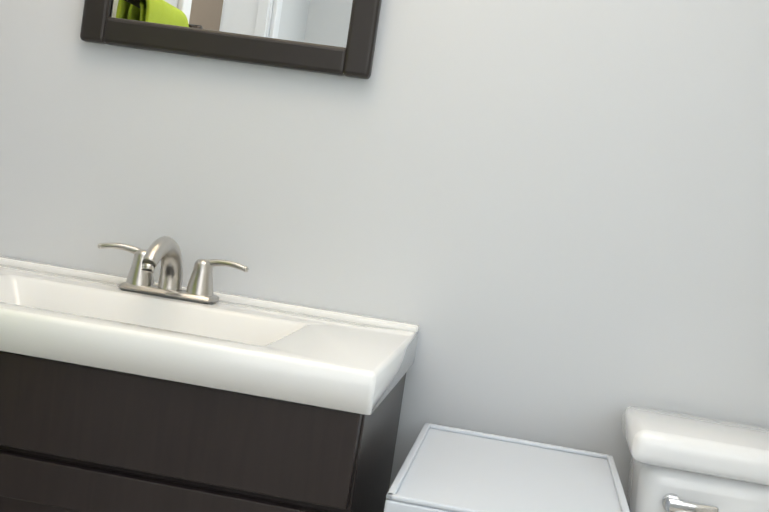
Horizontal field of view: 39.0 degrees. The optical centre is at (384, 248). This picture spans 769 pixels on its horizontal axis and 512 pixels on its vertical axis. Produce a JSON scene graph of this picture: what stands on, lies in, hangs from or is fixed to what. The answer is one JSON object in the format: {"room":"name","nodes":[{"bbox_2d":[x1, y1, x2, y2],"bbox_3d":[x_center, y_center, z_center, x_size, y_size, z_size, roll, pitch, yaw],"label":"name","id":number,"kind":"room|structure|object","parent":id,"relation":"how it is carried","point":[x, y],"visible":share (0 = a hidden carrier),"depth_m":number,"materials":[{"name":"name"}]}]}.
{"room":"bathroom","nodes":[
{"label":"bathroom","id":0,"kind":"room"},
{"bbox_2d":[0,0,768,499],"bbox_3d":[0.135,-0.191,1.719,1.905,2.285,0.100,9,3,8],"label":"wall","id":1,"kind":"structure","parent":0,"point":[542,220],"depth_m":1.67,"materials":[{"name":"grey paint"}]},
{"bbox_2d":[80,0,381,78],"bbox_3d":[-0.213,-0.575,1.691,0.473,0.564,0.024,9,3,8],"label":"mirror","id":2,"kind":"object","parent":1,"relation":"attached to","point":[334,37],"visible":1,"depth_m":1.69,"materials":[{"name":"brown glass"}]},
{"bbox_3d":[-0.166,1.029,0.613,1.830,0.100,2.450,9,3,8],"label":"floor","id":3,"kind":"structure","parent":0,"visible":0},
{"bbox_2d":[0,236,419,511],"bbox_3d":[-0.410,0.434,1.527,0.774,0.911,0.467,9,3,8],"label":"bathroom vanity","id":4,"kind":"object","parent":3,"relation":"on","point":[138,388],"visible":1,"depth_m":1.30,"materials":[{"name":"brown wood"}]},
{"bbox_2d":[384,423,629,511],"bbox_3d":[0.117,0.630,1.409,0.280,0.690,0.440,9,3,8],"label":"drawer unit","id":5,"kind":"object","parent":3,"relation":"on","point":[447,469],"visible":1,"depth_m":1.39,"materials":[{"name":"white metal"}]},
{"bbox_2d":[621,406,768,511],"bbox_3d":[0.460,0.651,1.259,0.424,0.762,0.736,9,3,8],"label":"toilet","id":6,"kind":"object","parent":3,"relation":"on","point":[683,463],"visible":1,"depth_m":1.43,"materials":[{"name":"white ceramic"}]}
]}

